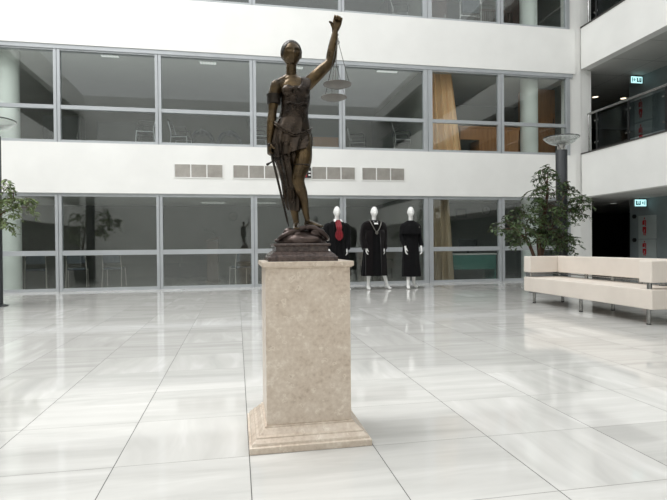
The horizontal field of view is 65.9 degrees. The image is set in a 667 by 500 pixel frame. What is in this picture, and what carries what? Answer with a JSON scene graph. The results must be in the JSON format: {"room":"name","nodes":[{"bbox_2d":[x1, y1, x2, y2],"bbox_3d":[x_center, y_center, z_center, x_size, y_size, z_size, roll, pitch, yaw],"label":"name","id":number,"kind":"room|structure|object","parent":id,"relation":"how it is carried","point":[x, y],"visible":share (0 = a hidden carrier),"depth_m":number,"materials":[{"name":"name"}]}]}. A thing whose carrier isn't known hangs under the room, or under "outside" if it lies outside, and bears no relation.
{"room":"courthouse lobby","nodes":[
{"label":"courthouse lobby","id":0,"kind":"room"},
{"bbox_2d":[20,108,371,278],"bbox_3d":[-5.414,-3.607,17.378,13.850,9.000,0.200,-1,0,-11],"label":"wall","id":1,"kind":"structure","parent":0,"point":[85,227],"depth_m":17.20,"materials":[{"name":"white paint"}]},
{"bbox_2d":[21,196,520,206],"bbox_3d":[-2.591,-1.782,15.372,18.620,0.570,5.207,-1,0,-11],"label":"ceiling","id":2,"kind":"structure","parent":0,"point":[118,201],"depth_m":15.96,"materials":[{"name":"grey paint"}]},
{"bbox_2d":[433,200,453,279],"bbox_3d":[2.865,-0.341,13.823,0.780,2.350,0.121,-1,0,-11],"label":"curtain","id":3,"kind":"object","parent":2,"relation":"hanging from","point":[443,260],"visible":0.61,"depth_m":13.82,"materials":[{"name":"beige fabric"}]},
{"bbox_2d":[0,0,574,74],"bbox_3d":[-2.359,-5.297,12.531,18.100,1.200,0.420,-1,0,-11],"label":"wall","id":4,"kind":"structure","parent":0,"point":[172,25],"depth_m":12.50,"materials":[{"name":"white paint"}]},
{"bbox_2d":[192,0,251,4],"bbox_3d":[-3.062,-6.989,12.264,2.195,2.200,0.105,-1,0,-11],"label":"window","id":5,"kind":"structure","parent":4,"relation":"in","point":[250,1],"depth_m":12.32,"materials":[{"name":"metal"}]},
{"bbox_2d":[0,41,572,80],"bbox_3d":[-2.369,-4.649,12.482,18.050,0.095,0.280,-1,0,-11],"label":"trim","id":6,"kind":"structure","parent":4,"relation":"attached to","point":[5,43],"depth_m":12.47,"materials":[{"name":"metal"}]},
{"bbox_2d":[252,0,340,11],"bbox_3d":[-0.901,-7.012,12.670,2.202,2.200,0.105,-1,0,-11],"label":"window","id":7,"kind":"structure","parent":4,"relation":"in","point":[253,1],"depth_m":12.67,"materials":[{"name":"metal"}]},
{"bbox_2d":[341,0,426,17],"bbox_3d":[1.293,-7.036,13.080,2.262,2.200,0.109,-1,0,-11],"label":"window","id":8,"kind":"structure","parent":4,"relation":"in","point":[423,2],"depth_m":13.14,"materials":[{"name":"metal"}]},
{"bbox_2d":[427,0,499,23],"bbox_3d":[3.410,-7.059,13.477,2.046,2.200,0.109,-1,0,-11],"label":"window","id":9,"kind":"structure","parent":4,"relation":"in","point":[429,2],"depth_m":13.45,"materials":[{"name":"metal"}]},
{"bbox_2d":[500,0,569,28],"bbox_3d":[5.417,-7.080,13.856,2.040,2.200,0.105,-1,0,-11],"label":"window","id":10,"kind":"structure","parent":4,"relation":"in","point":[566,2],"depth_m":13.97,"materials":[{"name":"metal"}]},
{"bbox_2d":[1,140,575,197],"bbox_3d":[-2.328,-1.911,12.558,18.100,1.143,0.420,-1,0,-11],"label":"wall","id":11,"kind":"structure","parent":0,"point":[32,166],"depth_m":12.35,"materials":[{"name":"white paint"}]},
{"bbox_2d":[0,45,57,141],"bbox_3d":[-7.346,-3.488,11.481,2.200,2.120,0.105,-1,0,-11],"label":"window","id":12,"kind":"structure","parent":11,"relation":"in","point":[53,106],"depth_m":11.60,"materials":[{"name":"metal"}]},
{"bbox_2d":[2,194,59,292],"bbox_3d":[-7.315,-0.143,11.507,2.200,2.200,0.105,-1,0,-11],"label":"window","id":13,"kind":"structure","parent":11,"relation":"in","point":[55,253],"depth_m":11.63,"materials":[{"name":"metal"}]},
{"bbox_2d":[56,48,158,144],"bbox_3d":[-5.187,-3.511,11.886,2.195,2.120,0.105,-1,0,-11],"label":"window","id":14,"kind":"structure","parent":11,"relation":"in","point":[60,107],"depth_m":11.83,"materials":[{"name":"metal"}]},
{"bbox_2d":[58,195,160,291],"bbox_3d":[-5.156,-0.166,11.913,2.195,2.200,0.105,-1,0,-11],"label":"window","id":15,"kind":"structure","parent":11,"relation":"in","point":[62,253],"depth_m":11.85,"materials":[{"name":"metal"}]},
{"bbox_2d":[174,163,223,178],"bbox_3d":[-3.187,-1.872,12.176,1.150,0.340,0.014,-1,0,-11],"label":"air vent","id":16,"kind":"object","parent":11,"relation":"in","point":[181,170],"visible":1,"depth_m":12.17,"materials":[{"name":"grey metal"}]},
{"bbox_2d":[158,54,253,146],"bbox_3d":[-3.030,-3.534,12.291,2.195,2.120,0.105,-1,0,-11],"label":"window","id":17,"kind":"structure","parent":11,"relation":"in","point":[166,111],"depth_m":12.25,"materials":[{"name":"metal"}]},
{"bbox_2d":[160,196,254,288],"bbox_3d":[-2.998,-0.189,12.318,2.195,2.200,0.105,-1,0,-11],"label":"window","id":18,"kind":"structure","parent":11,"relation":"in","point":[252,250],"depth_m":12.28,"materials":[{"name":"metal"}]},
{"bbox_2d":[232,164,279,178],"bbox_3d":[-1.855,-1.886,12.426,1.160,0.340,0.014,-1,0,-11],"label":"air vent","id":19,"kind":"object","parent":11,"relation":"in","point":[240,171],"visible":0.91,"depth_m":12.41,"materials":[{"name":"white metal"}]},
{"bbox_2d":[4,192,570,198],"bbox_3d":[-2.341,-1.318,12.523,18.050,0.042,0.250,-1,0,-11],"label":"trim","id":20,"kind":"structure","parent":11,"relation":"attached to","point":[4,192],"depth_m":12.44,"materials":[{"name":"metal"}]},
{"bbox_2d":[253,60,342,148],"bbox_3d":[-0.869,-3.557,12.697,2.202,2.120,0.105,-1,0,-11],"label":"window","id":21,"kind":"structure","parent":11,"relation":"in","point":[255,114],"depth_m":12.71,"materials":[{"name":"metal"}]},
{"bbox_2d":[254,196,342,286],"bbox_3d":[-0.838,-0.213,12.723,2.202,2.200,0.105,-1,0,-11],"label":"window","id":22,"kind":"structure","parent":11,"relation":"in","point":[257,250],"depth_m":12.49,"materials":[{"name":"metal"}]},
{"bbox_2d":[305,168,310,177],"bbox_3d":[-0.716,-1.898,12.619,0.330,0.250,0.054,-1,0,-11],"label":"digital display","id":23,"kind":"object","parent":11,"relation":"attached to","point":[308,175],"visible":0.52,"depth_m":12.62,"materials":[{"name":"black plastic"}]},
{"bbox_2d":[311,166,355,179],"bbox_3d":[0.007,-1.906,12.776,1.130,0.340,0.014,-1,0,-11],"label":"air vent","id":24,"kind":"object","parent":11,"relation":"in","point":[319,172],"visible":1,"depth_m":12.77,"materials":[{"name":"grey metal"}]},
{"bbox_2d":[361,167,404,180],"bbox_3d":[1.265,-1.920,13.012,1.150,0.340,0.014,-1,0,-11],"label":"air vent","id":25,"kind":"object","parent":11,"relation":"in","point":[369,173],"visible":1,"depth_m":13.01,"materials":[{"name":"grey metal"}]},
{"bbox_2d":[342,65,427,151],"bbox_3d":[1.325,-3.581,13.107,2.262,2.120,0.109,-1,0,-11],"label":"window","id":26,"kind":"structure","parent":11,"relation":"in","point":[424,120],"depth_m":13.15,"materials":[{"name":"metal"}]},
{"bbox_2d":[343,197,428,284],"bbox_3d":[1.356,-0.236,13.133,2.262,2.200,0.109,-1,0,-11],"label":"window","id":27,"kind":"structure","parent":11,"relation":"in","point":[425,248],"depth_m":13.27,"materials":[{"name":"metal"}]},
{"bbox_2d":[428,70,500,152],"bbox_3d":[3.442,-3.604,13.505,2.046,2.120,0.109,-1,0,-11],"label":"window","id":28,"kind":"structure","parent":11,"relation":"in","point":[431,120],"depth_m":13.47,"materials":[{"name":"metal"}]},
{"bbox_2d":[429,198,501,282],"bbox_3d":[3.473,-0.259,13.531,2.046,2.200,0.109,-1,0,-11],"label":"window","id":29,"kind":"structure","parent":11,"relation":"in","point":[498,248],"depth_m":13.49,"materials":[{"name":"metal"}]},
{"bbox_2d":[501,74,569,154],"bbox_3d":[5.449,-3.626,13.883,2.040,2.120,0.105,-1,0,-11],"label":"window","id":30,"kind":"structure","parent":11,"relation":"in","point":[566,125],"depth_m":13.88,"materials":[{"name":"metal"}]},
{"bbox_2d":[502,198,570,280],"bbox_3d":[5.480,-0.281,13.910,2.040,2.200,0.105,-1,0,-11],"label":"window","id":31,"kind":"structure","parent":11,"relation":"in","point":[504,247],"depth_m":13.72,"materials":[{"name":"metal"}]},
{"bbox_2d":[18,50,560,116],"bbox_3d":[-2.621,-5.092,15.346,18.620,0.750,5.207,-1,0,-11],"label":"ceiling","id":32,"kind":"structure","parent":0,"point":[86,79],"depth_m":14.76,"materials":[{"name":"white paint"}]},
{"bbox_2d":[99,55,120,57],"bbox_3d":[-5.351,-4.651,12.296,0.460,0.034,0.200,-1,0,-11],"label":"recessed light","id":33,"kind":"object","parent":32,"relation":"in","point":[110,56],"visible":0.61,"depth_m":12.32,"materials":[{"name":"plastic"}]},
{"bbox_2d":[198,60,217,64],"bbox_3d":[-3.132,-4.676,12.834,0.460,0.034,0.200,-1,0,-11],"label":"recessed light","id":34,"kind":"object","parent":32,"relation":"in","point":[199,61],"visible":1,"depth_m":12.79,"materials":[{"name":"plastic"}]},
{"bbox_2d":[200,62,215,64],"bbox_3d":[-3.132,-4.661,12.834,0.388,0.004,0.160,-1,0,-11],"label":"diffuser","id":35,"kind":"object","parent":34,"relation":"attached to","point":[208,63],"depth_m":12.84,"materials":[{"name":"white plastic"}]},
{"bbox_2d":[375,70,397,72],"bbox_3d":[1.421,-4.724,13.567,0.620,0.034,0.200,-1,0,-11],"label":"recessed light","id":36,"kind":"object","parent":32,"relation":"in","point":[375,70],"visible":0.64,"depth_m":13.56,"materials":[{"name":"plastic"}]},
{"bbox_2d":[432,73,460,149],"bbox_3d":[2.952,-3.637,13.819,1.020,2.200,0.121,-1,0,-11],"label":"curtain","id":37,"kind":"object","parent":32,"relation":"hanging from","point":[445,136],"visible":0.62,"depth_m":13.81,"materials":[{"name":"fabric"}]},
{"bbox_2d":[0,273,666,499],"bbox_3d":[2.394,1.011,6.002,25.500,0.200,27.500,-1,0,-11],"label":"floor","id":38,"kind":"structure","parent":0,"point":[460,390],"depth_m":3.37,"materials":[{"name":"tile"}]},
{"bbox_2d":[0,136,1,201],"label":"lamp","id":39,"kind":"object","parent":38,"relation":"on","point":[0,136],"depth_m":8.80,"materials":[{"name":"grey paint"}]},
{"bbox_2d":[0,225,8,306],"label":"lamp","id":40,"kind":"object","parent":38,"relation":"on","point":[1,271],"depth_m":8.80,"materials":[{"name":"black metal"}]},
{"bbox_2d":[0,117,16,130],"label":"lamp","id":41,"kind":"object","parent":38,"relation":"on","point":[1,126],"depth_m":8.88,"materials":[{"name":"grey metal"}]},
{"bbox_2d":[2,196,22,289],"bbox_3d":[-7.549,-0.235,12.011,0.470,2.380,0.470,-1,0,-11],"label":"trim column","id":42,"kind":"structure","parent":38,"relation":"on","point":[12,265],"depth_m":11.84,"materials":[{"name":"paint"}]},
{"bbox_2d":[0,179,40,236],"bbox_3d":[-5.808,-0.106,8.596,1.759,2.144,0.984,-1,0,-11],"label":"ficus tree","id":43,"kind":"object","parent":38,"relation":"on","point":[11,200],"visible":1,"depth_m":8.57,"materials":[{"name":"green plant"}]},
{"bbox_2d":[24,256,46,288],"bbox_3d":[-7.433,0.504,12.830,0.494,0.912,0.550,-1,1,-31],"label":"chair","id":44,"kind":"object","parent":38,"relation":"on","point":[28,259],"visible":0.81,"depth_m":12.65,"materials":[{"name":"blue fabric"}]},
{"bbox_2d":[65,255,88,287],"bbox_3d":[-6.483,0.494,13.007,0.494,0.912,0.550,-1,0,-21],"label":"chair","id":45,"kind":"object","parent":38,"relation":"on","point":[72,259],"visible":0.77,"depth_m":12.80,"materials":[{"name":"blue fabric"}]},
{"bbox_2d":[101,255,126,286],"bbox_3d":[-5.661,0.484,13.263,0.494,0.912,0.550,-1,0,-9],"label":"chair","id":46,"kind":"object","parent":38,"relation":"on","point":[105,258],"visible":0.85,"depth_m":13.05,"materials":[{"name":"blue fabric"}]},
{"bbox_2d":[164,254,206,277],"bbox_3d":[-4.983,0.501,17.079,1.600,0.780,0.495,-1,0,-11],"label":"base cabinet","id":47,"kind":"object","parent":38,"relation":"on","point":[175,265],"visible":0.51,"depth_m":16.88,"materials":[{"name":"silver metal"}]},
{"bbox_2d":[204,229,220,281],"bbox_3d":[-3.439,0.150,14.617,0.448,1.492,0.400,-1,0,-11],"label":"lectern","id":48,"kind":"object","parent":38,"relation":"on","point":[212,259],"visible":1,"depth_m":14.46,"materials":[{"name":"grey laminate"}]},
{"bbox_2d":[229,253,250,284],"bbox_3d":[-2.377,0.453,13.271,0.494,0.912,0.550,-1,1,-31],"label":"chair","id":49,"kind":"object","parent":38,"relation":"on","point":[244,257],"visible":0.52,"depth_m":13.07,"materials":[{"name":"grey plastic"}]},
{"bbox_2d":[247,259,371,455],"bbox_3d":[-0.155,0.508,2.726,0.594,0.905,0.535,-1,0,-11],"label":"pedestal","id":50,"kind":"object","parent":38,"relation":"on","point":[306,404],"visible":0.98,"depth_m":2.53,"materials":[{"name":"beige stone"}]},
{"bbox_2d":[264,15,351,261],"bbox_3d":[-0.130,-0.590,2.722,0.462,1.290,0.375,-1,0,-11],"label":"statue","id":51,"kind":"object","parent":50,"relation":"on","point":[290,138],"visible":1,"depth_m":2.66,"materials":[{"name":"brown metal"}]},
{"bbox_2d":[272,129,300,211],"bbox_3d":[-0.252,-0.412,2.702,0.161,0.424,0.165,-1,0,-11],"label":"drape","id":52,"kind":"object","parent":51,"relation":"hanging from","point":[286,143],"depth_m":2.65,"materials":[{"name":"brown metal"}]},
{"bbox_2d":[323,206,350,289],"bbox_3d":[0.073,-0.034,11.319,0.652,1.851,0.430,-1,0,-15],"label":"mannequin","id":53,"kind":"object","parent":38,"relation":"on","point":[339,232],"visible":0.66,"depth_m":11.19},
{"bbox_2d":[360,207,391,289],"bbox_3d":[0.922,-0.043,11.507,0.692,1.851,0.418,-1,0,-15],"label":"mannequin","id":54,"kind":"object","parent":38,"relation":"on","point":[373,232],"visible":1,"depth_m":11.36},
{"bbox_2d":[399,207,423,288],"bbox_3d":[1.768,-0.052,11.623,0.498,1.851,0.439,-1,1,-34],"label":"mannequin","id":55,"kind":"object","parent":38,"relation":"on","point":[410,234],"visible":1,"depth_m":11.53},
{"bbox_2d":[452,253,496,278],"bbox_3d":[3.819,0.463,14.477,1.340,0.735,0.680,-1,0,-11],"label":"desk","id":56,"kind":"object","parent":38,"relation":"on","point":[461,261],"visible":0.67,"depth_m":14.19,"materials":[{"name":"glass"}]},
{"bbox_2d":[459,239,476,252],"bbox_3d":[3.778,-0.104,14.445,0.540,0.400,0.160,-1,0,-11],"label":"monitor","id":57,"kind":"object","parent":56,"relation":"on","point":[462,242],"visible":0.62,"depth_m":14.42,"materials":[{"name":"black plastic"}]},
{"bbox_2d":[521,200,538,277],"bbox_3d":[5.521,-0.376,14.466,0.470,2.380,0.470,-1,0,-11],"label":"trim column","id":58,"kind":"structure","parent":38,"relation":"on","point":[524,202],"depth_m":14.30,"materials":[{"name":"paint"}]},
{"bbox_2d":[486,164,595,292],"bbox_3d":[4.201,-0.433,10.277,2.299,2.586,0.920,-1,0,-4],"label":"ficus tree","id":59,"kind":"object","parent":38,"relation":"on","point":[537,234],"visible":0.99,"depth_m":10.26,"materials":[{"name":"green plant"}]},
{"bbox_2d":[543,133,579,275],"bbox_3d":[4.728,-0.742,10.652,0.708,3.187,0.708,-1,0,-11],"label":"lamp","id":60,"kind":"object","parent":38,"relation":"on","point":[561,156],"visible":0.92,"depth_m":10.55,"materials":[{"name":"grey metal"}]},
{"bbox_2d":[524,256,666,324],"bbox_3d":[3.827,0.498,7.448,0.700,0.775,2.740,-1,0,-11],"label":"sofa","id":61,"kind":"object","parent":38,"relation":"on","point":[649,296],"visible":1,"depth_m":7.24,"materials":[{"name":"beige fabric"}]},
{"bbox_2d":[216,0,504,12],"bbox_3d":[-2.655,-8.717,15.317,18.620,1.200,5.207,-1,0,-11],"label":"ceiling","id":62,"kind":"structure","parent":0,"point":[373,6],"depth_m":17.02,"materials":[{"name":"white paint"}]},
{"bbox_2d":[372,0,422,279],"bbox_3d":[1.909,-3.665,16.063,0.100,9.000,5.487,-1,0,-11],"label":"wall","id":63,"kind":"structure","parent":0,"point":[407,103],"depth_m":15.46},
{"bbox_2d":[447,1,515,273],"bbox_3d":[4.144,-3.694,17.138,4.690,9.000,0.200,-1,0,-11],"label":"wall","id":64,"kind":"structure","parent":0,"point":[476,224],"depth_m":17.18,"materials":[{"name":"white paint"}]},
{"bbox_2d":[456,209,466,217],"bbox_3d":[4.233,-1.224,17.052,0.380,0.300,0.030,-1,0,-11],"label":"picture frame","id":65,"kind":"object","parent":64,"relation":"attached to","point":[460,213],"visible":1,"depth_m":17.04,"materials":[{"name":"paper"}]},
{"bbox_2d":[457,210,465,215],"bbox_3d":[4.235,-1.224,17.040,0.300,0.220,0.005,-1,0,-11],"label":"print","id":66,"kind":"object","parent":65,"relation":"attached to","point":[459,212],"depth_m":17.04,"materials":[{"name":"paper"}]},
{"bbox_2d":[482,206,490,214],"bbox_3d":[5.117,-1.334,17.213,0.300,0.300,0.040,-1,0,-11],"label":"wall clock","id":67,"kind":"object","parent":64,"relation":"attached to","point":[486,210],"visible":1,"depth_m":17.20,"materials":[{"name":"black plastic"}]},
{"bbox_2d":[561,0,591,278],"bbox_3d":[6.735,-4.296,14.388,0.680,10.200,0.540,-1,0,-11],"label":"wall","id":68,"kind":"structure","parent":0,"point":[580,84],"depth_m":14.13,"materials":[{"name":"white paint"}]},
{"bbox_2d":[515,0,666,275],"bbox_3d":[8.491,-3.644,5.643,0.250,9.000,24.000,-1,0,-11],"label":"wall","id":69,"kind":"structure","parent":0,"point":[640,164],"depth_m":12.76,"materials":[{"name":"white paint"}]},
{"bbox_2d":[580,0,624,27],"bbox_3d":[8.778,-6.011,3.954,0.280,0.035,20.603,-1,0,-11],"label":"trim","id":70,"kind":"structure","parent":69,"relation":"on","point":[622,0],"depth_m":13.19,"materials":[{"name":"silver metal"}]},
{"bbox_2d":[587,0,598,21],"bbox_3d":[8.730,-6.557,4.123,0.064,1.067,20.023,-1,0,-11],"label":"gallery railing","id":71,"kind":"object","parent":70,"relation":"on","point":[588,1],"visible":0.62,"depth_m":13.88,"materials":[{"name":"silver metal"}]},
{"bbox_2d":[581,130,666,154],"bbox_3d":[8.810,-2.571,3.981,0.280,0.035,20.603,-1,0,-11],"label":"trim","id":72,"kind":"structure","parent":69,"relation":"on","point":[664,130],"depth_m":12.43,"materials":[{"name":"grey metal"}]},
{"bbox_2d":[587,83,666,150],"bbox_3d":[8.762,-3.117,4.150,0.064,1.067,20.023,-1,0,-11],"label":"gallery railing","id":73,"kind":"object","parent":72,"relation":"on","point":[628,108],"visible":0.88,"depth_m":12.54,"materials":[{"name":"silver metal"}]},
{"bbox_2d":[591,0,621,19],"bbox_3d":[11.538,-8.889,7.811,6.650,1.000,27.200,-1,0,-11],"label":"glass railing","id":74,"kind":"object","parent":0,"point":[603,5],"depth_m":17.77,"materials":[{"name":"glass"}]},
{"bbox_2d":[591,129,629,257],"bbox_3d":[9.677,-4.354,18.173,6.580,10.200,6.200,-1,0,-11],"label":"wall","id":75,"kind":"structure","parent":0,"point":[610,231],"depth_m":21.47,"materials":[{"name":"black"}]},
{"bbox_2d":[587,31,666,129],"bbox_3d":[11.570,-5.452,7.838,6.650,1.035,27.200,-1,0,-11],"label":"ceiling","id":76,"kind":"structure","parent":0,"point":[609,79],"depth_m":14.61,"materials":[{"name":"paint"}]},
{"bbox_2d":[629,75,641,83],"bbox_3d":[8.576,-4.838,14.577,0.380,0.245,0.076,-1,0,-11],"label":"exit sign","id":77,"kind":"object","parent":76,"relation":"hanging from","point":[635,79],"visible":1,"depth_m":14.55,"materials":[{"name":"green plastic"}]},
{"bbox_2d":[589,187,666,212],"bbox_3d":[11.602,-2.005,7.865,6.650,1.130,27.200,-1,0,-11],"label":"ceiling","id":78,"kind":"structure","parent":0,"point":[601,203],"depth_m":14.86,"materials":[{"name":"paint"}]},
{"bbox_2d":[633,198,645,206],"bbox_3d":[8.631,-1.345,14.486,0.380,0.240,0.076,-1,0,-11],"label":"exit sign","id":79,"kind":"object","parent":78,"relation":"hanging from","point":[639,202],"visible":0.99,"depth_m":14.47,"materials":[{"name":"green plastic"}]},
{"bbox_2d":[629,65,666,258],"bbox_3d":[10.770,-4.257,4.688,0.210,10.200,21.290,-1,0,-11],"label":"wall","id":80,"kind":"structure","parent":0,"point":[657,206],"depth_m":14.22,"materials":[{"name":"paint"}]},
{"bbox_2d":[635,93,652,122],"bbox_3d":[8.789,-4.017,14.584,0.036,0.700,0.630,-1,0,-11],"label":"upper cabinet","id":81,"kind":"object","parent":80,"relation":"attached to","point":[644,104],"visible":1,"depth_m":14.53,"materials":[{"name":"grey metal"}]},
{"bbox_2d":[635,119,652,137],"bbox_3d":[8.796,-3.287,14.590,0.036,0.700,0.630,-1,0,-11],"label":"upper cabinet","id":82,"kind":"object","parent":80,"relation":"attached to","point":[644,128],"visible":0.64,"depth_m":14.54,"materials":[{"name":"grey metal"}]},
{"bbox_2d":[638,239,656,257],"bbox_3d":[8.848,-0.029,14.498,0.036,0.545,0.630,-1,0,-11],"label":"upper cabinet","id":83,"kind":"object","parent":80,"relation":"attached to","point":[647,247],"visible":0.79,"depth_m":14.48,"materials":[{"name":"grey metal"}]},
{"bbox_2d":[638,215,656,238],"bbox_3d":[8.843,-0.647,14.493,0.036,0.660,0.630,-1,0,-11],"label":"upper cabinet","id":84,"kind":"object","parent":80,"relation":"attached to","point":[647,224],"visible":1,"depth_m":14.47,"materials":[{"name":"grey metal"}]},
{"bbox_3d":[-2.595,-2.282,15.368,18.620,0.430,5.207,-1,0,-11],"label":"floor","id":85,"kind":"structure","parent":0,"visible":0},
{"bbox_2d":[0,49,20,137],"bbox_3d":[-7.580,-3.534,11.985,0.470,2.220,0.470,-1,0,-11],"label":"trim column","id":86,"kind":"structure","parent":85,"relation":"on","point":[9,59],"depth_m":11.81,"materials":[{"name":"paint"}]},
{"bbox_2d":[43,115,84,139],"bbox_3d":[-7.353,-3.033,14.053,0.950,1.180,0.465,-1,0,-11],"label":"base cabinet","id":87,"kind":"object","parent":85,"relation":"on","point":[73,127],"visible":0.48,"depth_m":13.88,"materials":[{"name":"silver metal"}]},
{"bbox_2d":[97,122,142,141],"bbox_3d":[-6.013,-3.009,14.509,1.120,1.100,0.465,-1,0,-11],"label":"base cabinet","id":88,"kind":"object","parent":85,"relation":"on","point":[106,131],"visible":0.44,"depth_m":14.30,"materials":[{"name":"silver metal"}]},
{"bbox_2d":[135,120,155,141],"bbox_3d":[-4.641,-2.902,12.749,0.550,0.912,0.520,-1,0,-21],"label":"chair","id":89,"kind":"object","parent":85,"relation":"on","point":[138,131],"visible":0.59,"depth_m":12.60,"materials":[{"name":"grey plastic"}]},
{"bbox_2d":[167,119,191,142],"bbox_3d":[-3.992,-2.913,13.380,0.550,0.912,0.520,-1,0,-1],"label":"chair","id":90,"kind":"object","parent":85,"relation":"on","point":[171,127],"visible":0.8,"depth_m":13.28,"materials":[{"name":"black plastic"}]},
{"bbox_2d":[187,129,214,143],"bbox_3d":[-3.744,-2.990,14.619,0.755,1.018,0.754,-1,0,-11],"label":"armchair","id":91,"kind":"object","parent":85,"relation":"on","point":[202,132],"visible":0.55,"depth_m":14.82,"materials":[{"name":"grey fabric"}]},
{"bbox_2d":[216,130,242,143],"bbox_3d":[-2.987,-2.998,14.761,0.755,1.018,0.754,-1,0,-11],"label":"armchair","id":92,"kind":"object","parent":85,"relation":"on","point":[229,133],"visible":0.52,"depth_m":14.96,"materials":[{"name":"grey fabric"}]},
{"bbox_2d":[247,118,266,144],"bbox_3d":[-1.931,-2.932,13.351,0.550,0.912,0.520,-1,0,-21],"label":"chair","id":93,"kind":"object","parent":85,"relation":"on","point":[258,136],"visible":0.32,"depth_m":13.32,"materials":[{"name":"black plastic"}]},
{"bbox_2d":[312,137,338,146],"bbox_3d":[-0.167,-2.952,15.623,0.950,0.860,0.495,-1,0,-11],"label":"base cabinet","id":94,"kind":"object","parent":85,"relation":"on","point":[317,141],"visible":0.2,"depth_m":15.39,"materials":[{"name":"brown wood"}]},
{"bbox_2d":[346,127,366,147],"bbox_3d":[0.658,-2.964,14.359,0.550,0.912,0.520,0,0,9],"label":"chair","id":95,"kind":"object","parent":85,"relation":"on","point":[353,143],"visible":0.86,"depth_m":14.21,"materials":[{"name":"black plastic"}]},
{"bbox_2d":[390,123,411,148],"bbox_3d":[1.841,-2.972,14.018,0.550,0.912,0.520,-1,0,1],"label":"chair","id":96,"kind":"object","parent":85,"relation":"on","point":[397,140],"visible":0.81,"depth_m":13.88,"materials":[{"name":"grey metal"}]},
{"bbox_2d":[458,126,519,151],"bbox_3d":[4.278,-2.990,14.598,1.840,0.870,0.650,-1,0,-11],"label":"desk","id":97,"kind":"object","parent":85,"relation":"on","point":[486,137],"visible":0.66,"depth_m":14.30,"materials":[{"name":"brown wood"}]},
{"bbox_2d":[520,78,537,151],"bbox_3d":[5.491,-3.675,14.440,0.470,2.220,0.470,-1,0,-11],"label":"column","id":98,"kind":"structure","parent":85,"relation":"on","point":[528,87],"depth_m":14.25,"materials":[{"name":"paint"}]},
{"bbox_2d":[518,89,554,152],"bbox_3d":[6.065,-3.653,15.339,0.900,2.150,0.545,-1,0,-11],"label":"wardrobe","id":99,"kind":"object","parent":85,"relation":"on","point":[546,98],"visible":0.33,"depth_m":15.13,"materials":[{"name":"brown wood"}]},
{"bbox_3d":[-2.627,-5.682,15.341,18.620,0.430,5.207,-1,0,-11],"label":"floor","id":100,"kind":"structure","parent":0,"visible":0},
{"bbox_2d":[387,0,407,14],"bbox_3d":[1.770,-6.372,14.034,0.550,0.912,0.520,-1,0,-1],"label":"chair","id":101,"kind":"object","parent":100,"relation":"on","point":[390,6],"visible":0.59,"depth_m":13.81,"materials":[{"name":"grey fabric"}]},
{"bbox_2d":[432,0,446,17],"bbox_3d":[2.871,-6.431,14.417,0.520,0.980,0.445,-1,0,-11],"label":"base cabinet","id":102,"kind":"object","parent":100,"relation":"on","point":[439,7],"visible":0.32,"depth_m":14.23,"materials":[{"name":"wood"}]},
{"bbox_2d":[460,0,481,20],"bbox_3d":[3.803,-6.748,14.257,0.656,1.636,0.040,-1,0,-11],"label":"display board","id":103,"kind":"object","parent":100,"relation":"on","point":[468,6],"visible":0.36,"depth_m":14.25,"materials":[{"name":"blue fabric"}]},
{"bbox_2d":[475,9,491,21],"bbox_3d":[4.389,-6.478,14.729,0.560,1.040,0.450,-1,0,-11],"label":"wooden chair","id":104,"kind":"object","parent":100,"relation":"on","point":[484,10],"visible":0.29,"depth_m":14.94,"materials":[{"name":"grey wood"}]},
{"bbox_2d":[492,10,510,22],"bbox_3d":[4.959,-6.484,14.836,0.560,1.040,0.450,-1,0,-11],"label":"wooden chair","id":105,"kind":"object","parent":100,"relation":"on","point":[493,11],"visible":0.27,"depth_m":15.05,"materials":[{"name":"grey wood"}]},
{"bbox_2d":[505,0,519,23],"bbox_3d":[5.481,-6.973,15.387,0.500,2.000,0.495,-1,0,-11],"label":"wardrobe","id":106,"kind":"object","parent":100,"relation":"on","point":[510,5],"visible":0.09,"depth_m":15.15,"materials":[{"name":"red wood"}]},
{"bbox_2d":[519,0,536,24],"bbox_3d":[5.459,-7.075,14.413,0.470,2.220,0.470,-1,0,-11],"label":"trim column","id":107,"kind":"structure","parent":100,"relation":"on","point":[527,8],"depth_m":14.21,"materials":[{"name":"paint"}]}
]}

